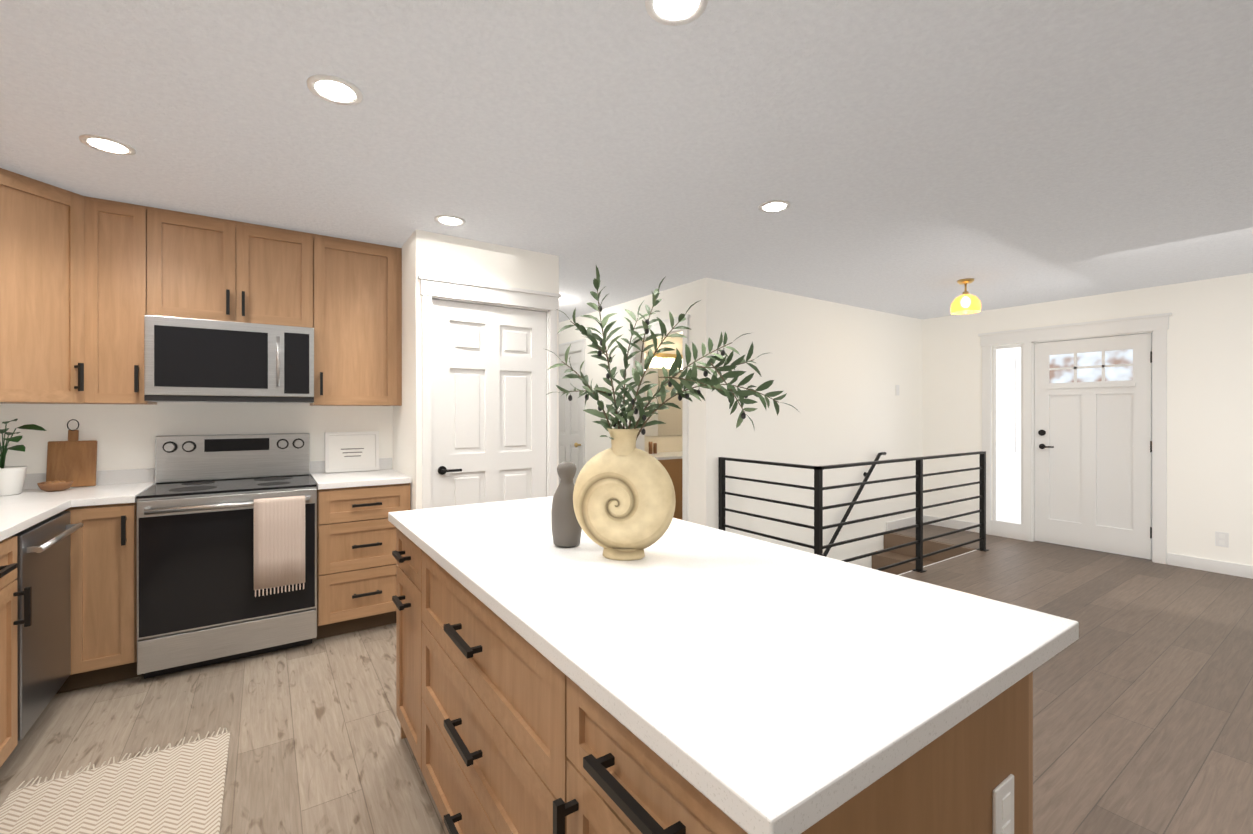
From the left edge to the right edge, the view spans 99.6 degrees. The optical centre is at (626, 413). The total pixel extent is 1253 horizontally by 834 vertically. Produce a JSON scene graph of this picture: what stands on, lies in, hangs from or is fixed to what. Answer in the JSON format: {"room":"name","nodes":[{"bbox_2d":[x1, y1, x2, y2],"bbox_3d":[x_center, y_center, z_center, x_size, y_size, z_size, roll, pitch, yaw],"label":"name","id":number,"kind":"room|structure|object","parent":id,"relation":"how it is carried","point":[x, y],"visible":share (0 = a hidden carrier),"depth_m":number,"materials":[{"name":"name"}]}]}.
{"room":"kitchen","nodes":[
{"label":"kitchen","id":0,"kind":"room"},
{"bbox_2d":[0,402,391,473],"bbox_3d":[-2.568,0.100,3.284,2.200,2.440,0.120,0,0,-34],"label":"wall","id":1,"kind":"structure","parent":0,"point":[125,434],"depth_m":3.08,"materials":[{"name":"white paint"}]},
{"bbox_2d":[0,168,99,403],"bbox_3d":[-2.977,-0.577,2.522,0.660,1.054,0.668,0,0,-34],"label":"upper cabinet","id":2,"kind":"object","parent":1,"relation":"attached to","point":[87,284],"depth_m":2.55,"materials":[{"name":"brown wood"}]},
{"bbox_2d":[100,199,163,404],"bbox_3d":[-2.726,-0.578,2.870,0.350,1.054,0.378,0,0,-34],"label":"upper cabinet","id":3,"kind":"object","parent":1,"relation":"attached to","point":[131,235],"depth_m":2.78,"materials":[{"name":"brown wood"}]},
{"bbox_2d":[23,458,391,489],"bbox_3d":[-2.559,0.360,3.205,2.120,0.080,0.014,0,0,-34],"label":"backsplash","id":4,"kind":"structure","parent":1,"relation":"attached to","point":[104,477],"depth_m":3.00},
{"bbox_2d":[164,209,315,331],"bbox_3d":[-2.329,-0.810,3.168,0.765,0.589,0.334,0,0,-34],"label":"upper cabinet","id":5,"kind":"object","parent":1,"relation":"attached to","point":[218,269],"depth_m":3.03,"materials":[{"name":"brown wood"}]},
{"bbox_2d":[144,315,313,402],"bbox_3d":[-2.291,-0.288,3.113,0.759,0.445,0.469,0,0,-34],"label":"microwave","id":6,"kind":"object","parent":5,"relation":"attached to","point":[198,360],"visible":1,"depth_m":2.93,"materials":[{"name":"silver metal"}]},
{"bbox_2d":[310,234,401,405],"bbox_3d":[-1.827,-0.578,3.511,0.573,1.054,0.334,0,0,-34],"label":"upper cabinet","id":7,"kind":"object","parent":1,"relation":"attached to","point":[358,334],"depth_m":3.39,"materials":[{"name":"brown wood"}]},
{"bbox_2d":[392,240,407,475],"bbox_3d":[-1.482,0.099,3.596,0.085,2.440,0.570,0,0,-34],"label":"wall","id":8,"kind":"structure","parent":0,"point":[399,413],"depth_m":3.52,"materials":[{"name":"white paint"}]},
{"bbox_2d":[408,230,547,509],"bbox_3d":[-0.968,0.099,3.512,0.840,2.440,0.110,0,0,-34],"label":"wall","id":9,"kind":"structure","parent":0,"point":[429,253],"depth_m":3.35,"materials":[{"name":"white paint"}]},
{"bbox_2d":[432,299,545,507],"bbox_3d":[-0.884,0.300,3.513,0.782,2.023,0.093,0,0,-34],"label":"pantry door","id":10,"kind":"structure","parent":9,"relation":"in","point":[488,403],"depth_m":3.50,"materials":[{"name":"white wood"}]},
{"bbox_2d":[418,274,560,508],"bbox_3d":[-0.900,0.238,3.538,0.960,2.162,0.143,0,0,-34],"label":"door frame","id":11,"kind":"structure","parent":9,"relation":"attached to","point":[446,289],"depth_m":3.45,"materials":[{"name":"white wood"}]},
{"bbox_2d":[544,253,563,487],"bbox_3d":[-1.411,0.098,5.038,0.110,2.440,3.130,0,0,-34],"label":"wall","id":12,"kind":"structure","parent":0,"point":[551,262],"depth_m":3.77,"materials":[{"name":"white paint"}]},
{"bbox_2d":[564,330,595,463],"bbox_3d":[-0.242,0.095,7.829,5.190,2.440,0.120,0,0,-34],"label":"wall","id":13,"kind":"structure","parent":0,"point":[569,335],"depth_m":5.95,"materials":[{"name":"white paint"}]},
{"bbox_2d":[0,524,1252,833],"bbox_3d":[1.198,1.445,2.807,8.120,0.250,10.040,0,0,-34],"label":"floor","id":14,"kind":"structure","parent":0,"point":[1144,704],"depth_m":2.31,"materials":[{"name":"brown wood"}]},
{"bbox_2d":[0,526,23,766],"bbox_3d":[-2.340,0.879,1.553,0.617,0.885,0.523,0,0,-34],"label":"base cabinet","id":15,"kind":"object","parent":14,"relation":"on","point":[9,622],"depth_m":1.89,"materials":[{"name":"brown wood"}]},
{"bbox_2d":[13,511,83,740],"bbox_3d":[-2.616,0.883,2.050,0.626,0.875,0.601,0,0,-34],"label":"dishwasher","id":16,"kind":"object","parent":14,"relation":"on","point":[44,638],"visible":0.75,"depth_m":2.14,"materials":[{"name":"silver metal"}]},
{"bbox_2d":[24,502,83,693],"bbox_3d":[-2.990,0.878,2.542,0.660,0.885,0.624,0,0,-34],"label":"base cabinet","id":17,"kind":"object","parent":14,"relation":"on","point":[75,681],"depth_m":2.47,"materials":[{"name":"brown wood"}]},
{"bbox_2d":[84,498,139,687],"bbox_3d":[-2.665,0.878,2.764,0.242,0.885,0.624,0,0,-34],"label":"base cabinet","id":18,"kind":"object","parent":14,"relation":"on","point":[110,528],"depth_m":2.54,"materials":[{"name":"brown wood"}]},
{"bbox_2d":[0,498,71,537],"bbox_3d":[-1.210,0.420,-0.093,0.625,0.035,5.730,0,0,-34],"label":"countertop","id":19,"kind":"structure","parent":18,"relation":"on","point":[13,515],"depth_m":2.16,"materials":[{"name":"white stone"}]},
{"bbox_2d":[0,482,155,501],"bbox_3d":[-2.913,0.418,2.593,0.845,0.035,0.624,0,0,-34],"label":"countertop","id":20,"kind":"structure","parent":18,"relation":"on","point":[119,491],"depth_m":2.61,"materials":[{"name":"white stone"}]},
{"bbox_2d":[0,419,45,495],"bbox_3d":[-3.063,0.212,2.584,0.320,0.376,0.367,0,0,-34],"label":"potted plant","id":21,"kind":"object","parent":20,"relation":"on","point":[12,479],"visible":1,"depth_m":2.58,"materials":[{"name":"white"}]},
{"bbox_2d":[37,480,72,491],"bbox_3d":[-2.936,0.373,2.724,0.128,0.053,0.128,0,0,-34],"label":"bowl","id":22,"kind":"object","parent":20,"relation":"on","point":[54,486],"visible":1,"depth_m":2.69,"materials":[{"name":"brown wood"}]},
{"bbox_2d":[46,419,97,486],"bbox_3d":[-2.994,0.215,2.862,0.190,0.366,0.060,0,0,-34],"label":"cutting board","id":23,"kind":"object","parent":20,"relation":"on","point":[73,459],"visible":0.98,"depth_m":2.86,"materials":[{"name":"brown wood"}]},
{"bbox_2d":[0,727,229,833],"bbox_3d":[-1.253,1.316,1.090,0.614,0.011,2.370,0,0,-34],"label":"rug","id":24,"kind":"object","parent":14,"relation":"on","point":[177,789],"visible":1,"depth_m":1.80,"materials":[{"name":"beige fabric"}]},
{"bbox_2d":[136,433,316,678],"bbox_3d":[-2.212,0.725,2.999,0.759,1.190,0.703,0,0,-34],"label":"range","id":25,"kind":"object","parent":14,"relation":"on","point":[199,604],"visible":1,"depth_m":2.77,"materials":[{"name":"silver metal"}]},
{"bbox_2d":[254,495,304,596],"bbox_3d":[-1.856,0.702,2.836,0.230,0.506,0.059,0,0,-34],"label":"hanging towel","id":26,"kind":"object","parent":25,"relation":"hanging from","point":[279,541],"visible":1,"depth_m":2.81,"materials":[{"name":"beige fabric"}]},
{"bbox_2d":[315,482,411,638],"bbox_3d":[-1.723,0.877,3.412,0.506,0.885,0.616,0,0,-34],"label":"base cabinet","id":27,"kind":"object","parent":14,"relation":"on","point":[356,561],"depth_m":3.14,"materials":[{"name":"brown wood"}]},
{"bbox_2d":[310,470,411,485],"bbox_3d":[-1.721,0.417,3.409,0.506,0.035,0.624,0,0,-34],"label":"countertop","id":28,"kind":"structure","parent":27,"relation":"on","point":[353,478],"depth_m":3.29,"materials":[{"name":"white stone"}]},
{"bbox_2d":[325,431,378,472],"bbox_3d":[-1.878,0.263,3.630,0.330,0.271,0.057,0,0,-34],"label":"picture frame","id":29,"kind":"object","parent":28,"relation":"on","point":[350,451],"visible":0.98,"depth_m":3.62,"materials":[{"name":"white"}]},
{"bbox_2d":[649,442,681,519],"bbox_3d":[0.650,0.822,6.161,1.140,0.990,0.540,0,0,-34],"label":"bathroom vanity","id":30,"kind":"object","parent":14,"relation":"on","point":[671,462],"visible":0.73,"depth_m":5.79,"materials":[{"name":"brown wood"}]},
{"bbox_2d":[388,520,1051,833],"bbox_3d":[-0.129,0.879,1.521,0.710,0.885,1.949,0,0,-34],"label":"kitchen island","id":31,"kind":"object","parent":14,"relation":"on","point":[502,738],"depth_m":0.93,"materials":[{"name":"brown wood"}]},
{"bbox_2d":[388,496,1078,833],"bbox_3d":[-0.045,0.419,1.583,0.885,0.035,1.965,0,0,-34],"label":"island countertop","id":32,"kind":"structure","parent":31,"relation":"on","point":[781,679],"depth_m":0.93,"materials":[{"name":"white stone"}]},
{"bbox_2d":[551,462,581,547],"bbox_3d":[-0.181,0.274,1.609,0.094,0.253,0.094,0,0,-34],"label":"vase","id":33,"kind":"object","parent":32,"relation":"on","point":[566,529],"visible":1,"depth_m":1.57,"materials":[{"name":"grey ceramic"}]},
{"bbox_2d":[545,266,796,560],"bbox_3d":[0.110,-0.009,1.481,0.720,0.818,0.220,0,0,9],"label":"vase","id":34,"kind":"object","parent":32,"relation":"on","point":[624,500],"visible":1,"depth_m":1.45,"materials":[{"name":"beige"}]},
{"bbox_2d":[719,457,810,547],"bbox_3d":[1.030,0.844,4.082,0.060,0.950,0.925,0,0,-34],"label":"stair railing","id":35,"kind":"object","parent":14,"relation":"on","point":[722,476],"depth_m":4.13,"materials":[{"name":"black metal"}]},
{"bbox_2d":[811,451,988,572],"bbox_3d":[2.380,0.844,4.383,2.630,0.950,0.080,0,0,-34],"label":"stair railing","id":36,"kind":"object","parent":14,"relation":"on","point":[818,508],"depth_m":4.37,"materials":[{"name":"black metal"}]},
{"bbox_2d":[0,0,1252,321],"bbox_3d":[1.198,-1.170,2.805,8.120,0.100,10.040,0,0,-34],"label":"ceiling","id":37,"kind":"structure","parent":0,"point":[914,158],"depth_m":2.11,"materials":[{"name":"grey paint"}]},
{"bbox_2d":[79,134,135,155],"bbox_3d":[-2.159,-1.115,2.206,0.170,0.006,0.170,0,0,-34],"label":"recessed light","id":38,"kind":"object","parent":37,"relation":"in","point":[107,144],"visible":1,"depth_m":2.20,"materials":[{"name":"white"}]},
{"bbox_2d":[307,74,362,105],"bbox_3d":[-1.006,-1.114,1.831,0.170,0.006,0.170,0,0,-34],"label":"recessed light","id":39,"kind":"object","parent":37,"relation":"in","point":[334,89],"visible":1,"depth_m":1.82,"materials":[{"name":"white plastic"}]},
{"bbox_2d":[434,215,464,225],"bbox_3d":[-1.022,-1.115,3.068,0.170,0.006,0.170,0,0,-34],"label":"recessed light","id":40,"kind":"object","parent":37,"relation":"in","point":[450,220],"visible":1,"depth_m":3.07,"materials":[{"name":"white"}]},
{"bbox_2d":[645,0,707,25],"bbox_3d":[0.135,-1.114,1.437,0.170,0.006,0.170,0,0,-34],"label":"recessed light","id":41,"kind":"object","parent":37,"relation":"in","point":[673,12],"visible":1,"depth_m":1.47,"materials":[{"name":"white plastic"}]},
{"bbox_2d":[758,200,790,212],"bbox_3d":[0.798,-1.115,2.859,0.170,0.006,0.170,0,0,-34],"label":"recessed light","id":42,"kind":"object","parent":37,"relation":"in","point":[772,206],"visible":1,"depth_m":2.86,"materials":[{"name":"white"}]},
{"bbox_2d":[950,278,980,314],"bbox_3d":[2.855,-0.986,4.458,0.224,0.270,0.224,0,0,-34],"label":"ceiling light","id":43,"kind":"object","parent":37,"relation":"hanging from","point":[966,302],"visible":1,"depth_m":4.40,"materials":[{"name":"yellow glass"}]},
{"bbox_2d":[596,310,703,521],"bbox_3d":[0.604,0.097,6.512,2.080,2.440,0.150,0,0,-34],"label":"wall","id":44,"kind":"structure","parent":0,"point":[668,443],"depth_m":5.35,"materials":[{"name":"white paint"}]},
{"bbox_2d":[559,352,580,484],"bbox_3d":[-0.727,0.297,6.396,0.117,2.023,0.752,0,0,-34],"label":"hall door","id":45,"kind":"structure","parent":44,"relation":"in","point":[569,431],"depth_m":6.37,"materials":[{"name":"white wood"}]},
{"bbox_2d":[559,314,690,521],"bbox_3d":[-0.190,0.236,5.685,0.143,2.162,2.730,0,0,-34],"label":"door frame","id":46,"kind":"structure","parent":44,"relation":"attached to","point":[579,345],"depth_m":4.97,"materials":[{"name":"white wood"}]},
{"bbox_2d":[645,368,682,435],"bbox_3d":[0.501,-0.133,6.378,0.900,0.800,0.012,0,0,-34],"label":"bathroom mirror","id":47,"kind":"object","parent":44,"relation":"attached to","point":[671,417],"visible":0.29,"depth_m":6.34,"materials":[{"name":"white mirror"}]},
{"bbox_2d":[653,353,682,368],"bbox_3d":[0.530,-0.628,6.335,0.600,0.170,0.115,0,0,-34],"label":"sconce","id":48,"kind":"object","parent":44,"relation":"attached to","point":[658,357],"visible":0.54,"depth_m":6.29,"materials":[{"name":"gold metal"}]},
{"bbox_2d":[704,278,923,568],"bbox_3d":[2.108,1.448,5.446,3.360,5.140,0.130,0,0,-34],"label":"wall","id":49,"kind":"structure","parent":0,"point":[836,372],"depth_m":5.17,"materials":[{"name":"white paint"}]},
{"bbox_2d":[823,452,885,556],"bbox_3d":[1.919,1.415,5.181,2.112,1.989,0.092,0,0,-34],"label":"stair handrail","id":50,"kind":"object","parent":49,"relation":"attached to","point":[848,511],"visible":0.42,"depth_m":5.42,"materials":[{"name":"black metal"}]},
{"bbox_2d":[896,385,898,394],"bbox_3d":[3.086,-0.263,6.030,0.075,0.120,0.006,0,0,-34],"label":"switch plate","id":51,"kind":"object","parent":49,"relation":"attached to","point":[897,389],"visible":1,"depth_m":6.03,"materials":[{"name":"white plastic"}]},
{"bbox_2d":[886,516,915,530],"bbox_3d":[3.222,1.267,6.120,0.800,0.100,0.014,0,0,-34],"label":"baseboard","id":52,"kind":"structure","parent":49,"relation":"attached to","point":[896,524],"depth_m":6.05,"materials":[{"name":"white wood"}]},
{"bbox_2d":[872,533,975,574],"bbox_3d":[2.156,2.664,4.844,2.398,2.688,0.911,0,0,-34],"label":"stair","id":53,"kind":"structure","parent":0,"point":[887,558],"depth_m":5.55,"materials":[{"name":"brown wood"}]},
{"bbox_2d":[899,550,975,574],"bbox_3d":[2.083,2.719,4.776,2.800,2.799,1.250,0,0,-34],"label":"trim","id":54,"kind":"structure","parent":0,"point":[939,561],"depth_m":4.74,"materials":[{"name":"white wood"}]},
{"bbox_2d":[924,273,1252,565],"bbox_3d":[5.401,1.449,3.748,0.120,5.140,6.610,0,0,-34],"label":"wall","id":55,"kind":"structure","parent":0,"point":[1210,331],"depth_m":4.56,"materials":[{"name":"white paint"}]},
{"bbox_2d":[923,515,978,532],"bbox_3d":[3.729,1.267,6.075,0.014,0.100,0.620,0,0,-34],"label":"baseboard","id":56,"kind":"structure","parent":55,"relation":"attached to","point":[955,524],"depth_m":6.06,"materials":[{"name":"white wood"}]},
{"bbox_2d":[993,344,1022,523],"bbox_3d":[4.078,0.232,5.647,0.040,1.920,0.290,0,0,-34],"label":"sidelight window","id":57,"kind":"structure","parent":55,"relation":"in","point":[1007,433],"depth_m":5.66,"materials":[{"name":"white glass"}]},
{"bbox_2d":[978,313,1171,563],"bbox_3d":[4.353,0.223,5.247,0.156,2.190,1.500,0,0,-34],"label":"door frame","id":58,"kind":"structure","parent":55,"relation":"attached to","point":[1156,326],"depth_m":5.24,"materials":[{"name":"white wood"}]},
{"bbox_2d":[1035,333,1151,558],"bbox_3d":[4.442,0.295,5.085,0.103,2.025,0.874,0,0,-34],"label":"entry door","id":59,"kind":"structure","parent":55,"relation":"in","point":[1093,443],"depth_m":5.05,"materials":[{"name":"white wood"}]},
{"bbox_2d":[1167,553,1252,578],"bbox_3d":[5.958,1.270,2.814,0.014,0.100,4.380,0,0,-34],"label":"baseboard","id":60,"kind":"structure","parent":55,"relation":"attached to","point":[1227,568],"depth_m":4.41,"materials":[{"name":"white wood"}]},
{"bbox_2d":[1215,531,1228,547],"bbox_3d":[4.903,1.039,4.361,0.008,0.120,0.075,0,0,-34],"label":"outlet","id":61,"kind":"object","parent":55,"relation":"attached to","point":[1221,539],"visible":1,"depth_m":4.36,"materials":[{"name":"white plastic"}]}
]}

